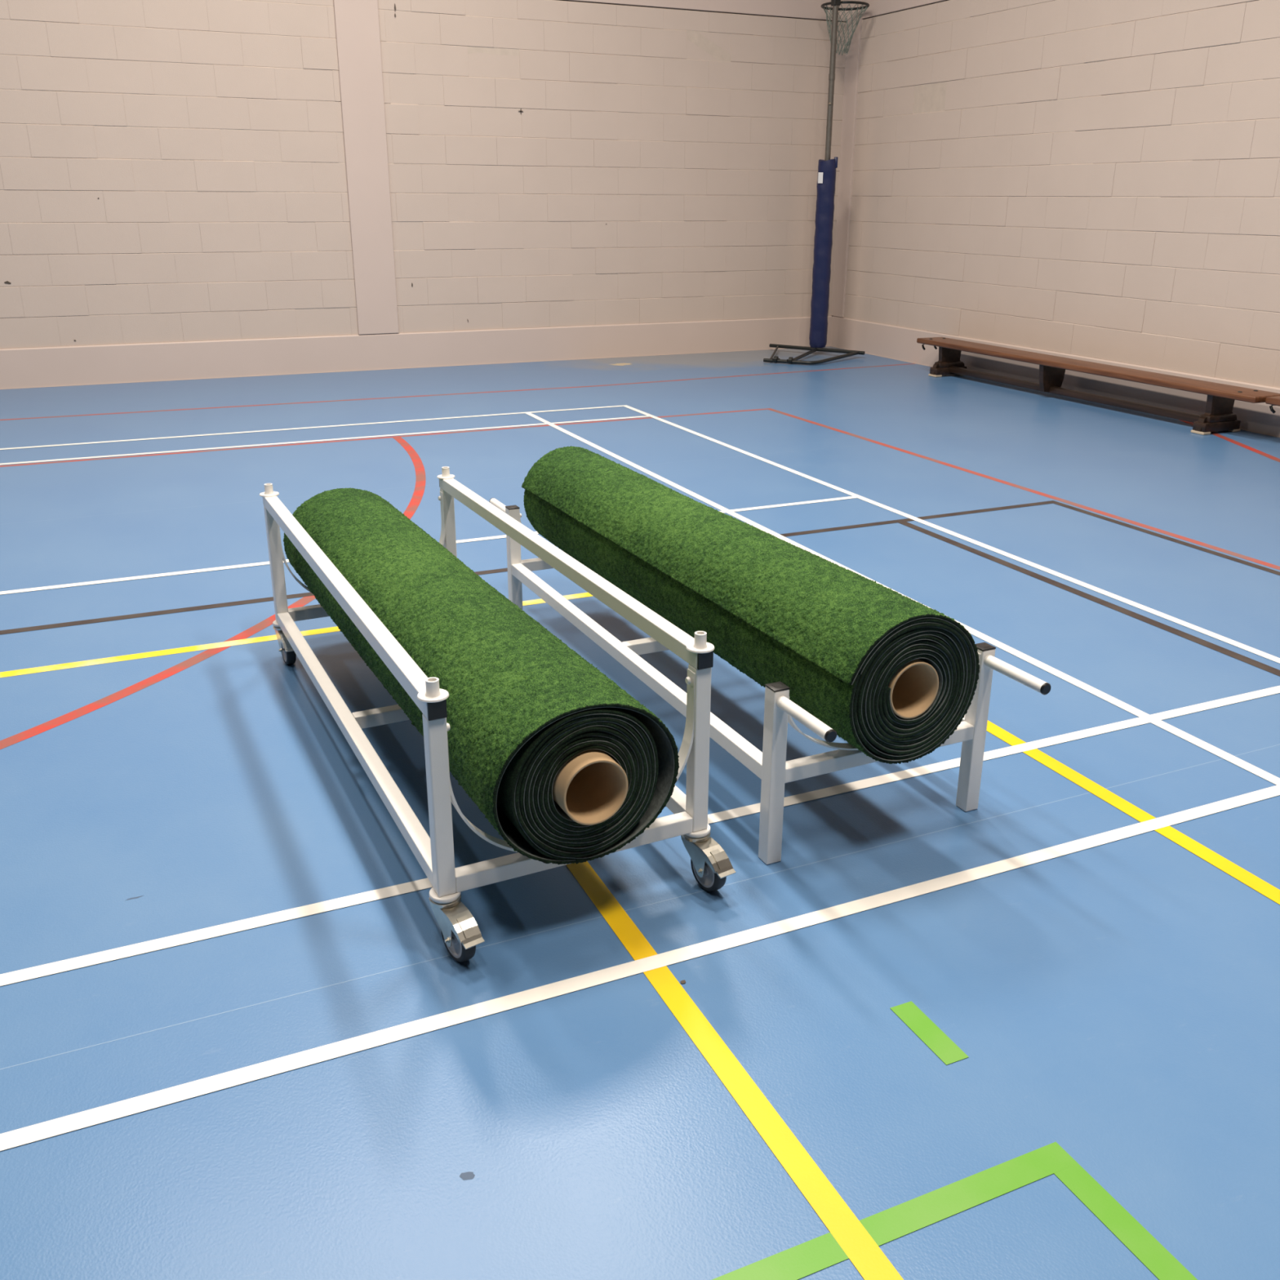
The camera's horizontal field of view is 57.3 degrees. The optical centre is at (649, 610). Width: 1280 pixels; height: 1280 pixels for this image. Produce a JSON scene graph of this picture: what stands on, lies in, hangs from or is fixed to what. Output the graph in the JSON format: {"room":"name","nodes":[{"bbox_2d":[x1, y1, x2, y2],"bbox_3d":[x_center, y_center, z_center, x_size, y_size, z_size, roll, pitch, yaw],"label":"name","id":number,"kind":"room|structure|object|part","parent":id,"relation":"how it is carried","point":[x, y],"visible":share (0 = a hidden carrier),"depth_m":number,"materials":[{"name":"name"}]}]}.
{"room":"sports facility","nodes":[
{"label":"sports facility","id":0,"kind":"room"},
{"bbox_2d":[0,0,848,348],"bbox_3d":[-5.627,-4.733,7.857,16.380,6.500,0.255,-8,21,-23],"label":"wall","id":1,"kind":"structure","parent":0,"point":[171,171],"depth_m":9.82,"materials":[{"name":"beige brick"}]},
{"bbox_2d":[333,0,399,334],"bbox_3d":[-2.335,-5.324,9.131,0.345,6.192,0.104,-8,21,-23],"label":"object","id":2,"kind":"structure","parent":1,"relation":"attached to","point":[357,21],"depth_m":9.66,"materials":[{"name":"beige paint"}]},
{"bbox_2d":[0,315,832,389],"bbox_3d":[-5.628,-1.798,8.849,16.380,0.305,0.206,-8,21,-23],"label":"baseboard","id":3,"kind":"structure","parent":1,"relation":"attached to","point":[103,364],"depth_m":10.15,"materials":[{"name":"beige paint"}]},
{"bbox_2d":[0,346,1279,1279],"bbox_3d":[-1.728,1.265,0.968,16.880,0.202,19.023,-8,21,-23],"label":"floor","id":4,"kind":"structure","parent":0,"point":[1032,1032],"depth_m":2.52,"materials":[{"name":"blue plastic"}]},
{"bbox_2d":[259,466,736,962],"bbox_3d":[-0.516,0.115,3.083,0.639,0.582,1.886,-9,22,-25],"label":"trolley","id":5,"kind":"object","parent":4,"relation":"on","point":[710,864],"visible":0.75,"depth_m":2.52,"materials":[{"name":"white metal"}]},
{"bbox_3d":[-1.182,-0.144,3.718,0.037,0.382,0.037,-9,22,-25],"label":"post","id":6,"kind":"part","parent":5,"relation":"part of","materials":[{"name":"white metal"}]},
{"bbox_3d":[-0.791,-0.082,2.917,0.037,0.037,1.775,-9,22,-25],"label":"rail","id":7,"kind":"part","parent":5,"relation":"part of","materials":[{"name":"white metal"}]},
{"bbox_3d":[-0.794,0.279,3.044,0.035,0.037,1.700,-9,22,-25],"label":"rail","id":8,"kind":"part","parent":5,"relation":"part of","materials":[{"name":"white metal"}]},
{"bbox_3d":[-0.403,0.376,2.255,0.037,0.382,0.037,-9,22,-25],"label":"post","id":9,"kind":"part","parent":5,"relation":"part of","materials":[{"name":"white metal"}]},
{"bbox_3d":[-0.674,-0.226,3.960,0.037,0.382,0.037,-9,22,-25],"label":"post","id":10,"kind":"part","parent":5,"relation":"part of","materials":[{"name":"white metal"}]},
{"bbox_2d":[283,487,679,864],"bbox_3d":[-0.568,0.053,3.109,0.410,0.351,2.019,-9,22,-26],"label":"roll","id":11,"kind":"object","parent":5,"relation":"on","point":[566,766],"visible":0.88,"depth_m":2.40,"materials":[{"name":"plastic"}]},
{"bbox_3d":[-0.283,-0.163,3.158,0.037,0.037,1.775,-9,22,-25],"label":"rail","id":12,"kind":"part","parent":5,"relation":"part of","materials":[{"name":"white metal"}]},
{"bbox_3d":[-0.286,0.197,3.285,0.035,0.037,1.700,-9,22,-25],"label":"rail","id":13,"kind":"part","parent":5,"relation":"part of","materials":[{"name":"white metal"}]},
{"bbox_3d":[0.104,0.294,2.497,0.037,0.382,0.037,-9,22,-25],"label":"post","id":14,"kind":"part","parent":5,"relation":"part of","materials":[{"name":"white metal"}]},
{"bbox_2d":[488,497,1050,864],"bbox_3d":[0.162,0.068,3.451,0.611,0.431,2.135,-9,21,-24],"label":"stand","id":15,"kind":"object","parent":4,"relation":"on","point":[771,765],"visible":0.48,"depth_m":2.77,"materials":[{"name":"white metal"}]},
{"bbox_3d":[-0.514,-0.358,4.095,0.028,0.028,0.186,-9,21,-24],"label":"lug handle","id":16,"kind":"part","parent":15,"relation":"part of","materials":[{"name":"white metal"}]},
{"bbox_3d":[-0.467,-0.148,4.062,0.039,0.426,0.039,-9,21,-24],"label":"post","id":17,"kind":"part","parent":15,"relation":"part of","materials":[{"name":"white metal"}]},
{"bbox_3d":[-0.095,0.109,3.334,0.035,0.037,1.676,-9,21,-24],"label":"rail","id":18,"kind":"part","parent":15,"relation":"part of","materials":[{"name":"white metal"}]},
{"bbox_2d":[521,445,979,764],"bbox_3d":[0.142,-0.122,3.391,0.366,0.360,1.983,-9,21,-25],"label":"roll","id":19,"kind":"object","parent":15,"relation":"on","point":[895,676],"visible":0.99,"depth_m":2.81,"materials":[{"name":"plastic"}]},
{"bbox_3d":[0.277,0.368,2.608,0.039,0.426,0.039,-9,21,-24],"label":"post","id":20,"kind":"part","parent":15,"relation":"part of","materials":[{"name":"white metal"}]},
{"bbox_3d":[0.326,0.225,2.451,0.028,0.028,0.186,-9,21,-24],"label":"lug handle","id":21,"kind":"part","parent":15,"relation":"part of","materials":[{"name":"white metal"}]},
{"bbox_3d":[0.791,0.289,2.843,0.039,0.426,0.039,-9,21,-24],"label":"post","id":22,"kind":"part","parent":15,"relation":"part of","materials":[{"name":"white metal"}]},
{"bbox_3d":[0.841,0.146,2.686,0.028,0.028,0.186,-9,21,-24],"label":"lug handle","id":23,"kind":"part","parent":15,"relation":"part of","materials":[{"name":"white metal"}]},
{"bbox_2d":[763,0,869,364],"bbox_3d":[1.609,-4.055,10.691,0.931,3.417,1.347,3,20,8],"label":"post","id":24,"kind":"object","parent":4,"relation":"on","point":[826,179],"visible":1,"depth_m":10.95,"materials":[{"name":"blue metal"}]},
{"bbox_3d":[1.416,-2.415,11.074,1.014,0.061,0.883,12,22,29],"label":"frame","id":25,"kind":"part","parent":24,"relation":"part of","materials":[{"name":"black metal"}]},
{"bbox_2d":[916,337,1279,435],"bbox_3d":[3.151,-1.729,8.812,0.336,0.297,3.471,-8,21,-23],"label":"bench","id":26,"kind":"object","parent":4,"relation":"on","point":[1219,415],"visible":0.99,"depth_m":8.45,"materials":[{"name":"brown wood"}]},
{"bbox_3d":[3.079,-1.780,8.963,0.230,0.205,0.044,-8,21,-23],"label":"leg","id":27,"kind":"part","parent":26,"relation":"part of","materials":[{"name":"brown wood"}]},
{"bbox_2d":[1265,395,1279,413],"bbox_3d":[4.644,-0.679,5.854,0.336,0.297,3.471,-8,21,-24],"label":"bench","id":28,"kind":"object","parent":4,"relation":"on","point":[1273,401],"visible":1,"depth_m":7.19,"materials":[{"name":"brown wood"}]},
{"bbox_2d":[844,0,1279,387],"bbox_3d":[5.847,-2.976,3.063,0.254,6.500,18.523,-8,21,-23],"label":"wall","id":29,"kind":"structure","parent":0,"point":[1096,179],"depth_m":8.78,"materials":[{"name":"beige brick"}]},
{"bbox_2d":[831,0,863,317],"bbox_3d":[1.948,-5.914,10.880,0.104,6.192,0.293,-8,21,-23],"label":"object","id":30,"kind":"structure","parent":29,"relation":"attached to","point":[852,58],"depth_m":11.37,"materials":[{"name":"beige paint"}]},
{"bbox_2d":[831,315,1279,437],"bbox_3d":[5.791,-0.049,4.074,0.206,0.305,18.523,-8,21,-23],"label":"baseboard","id":31,"kind":"structure","parent":29,"relation":"attached to","point":[885,340],"depth_m":9.15,"materials":[{"name":"beige paint"}]}
]}

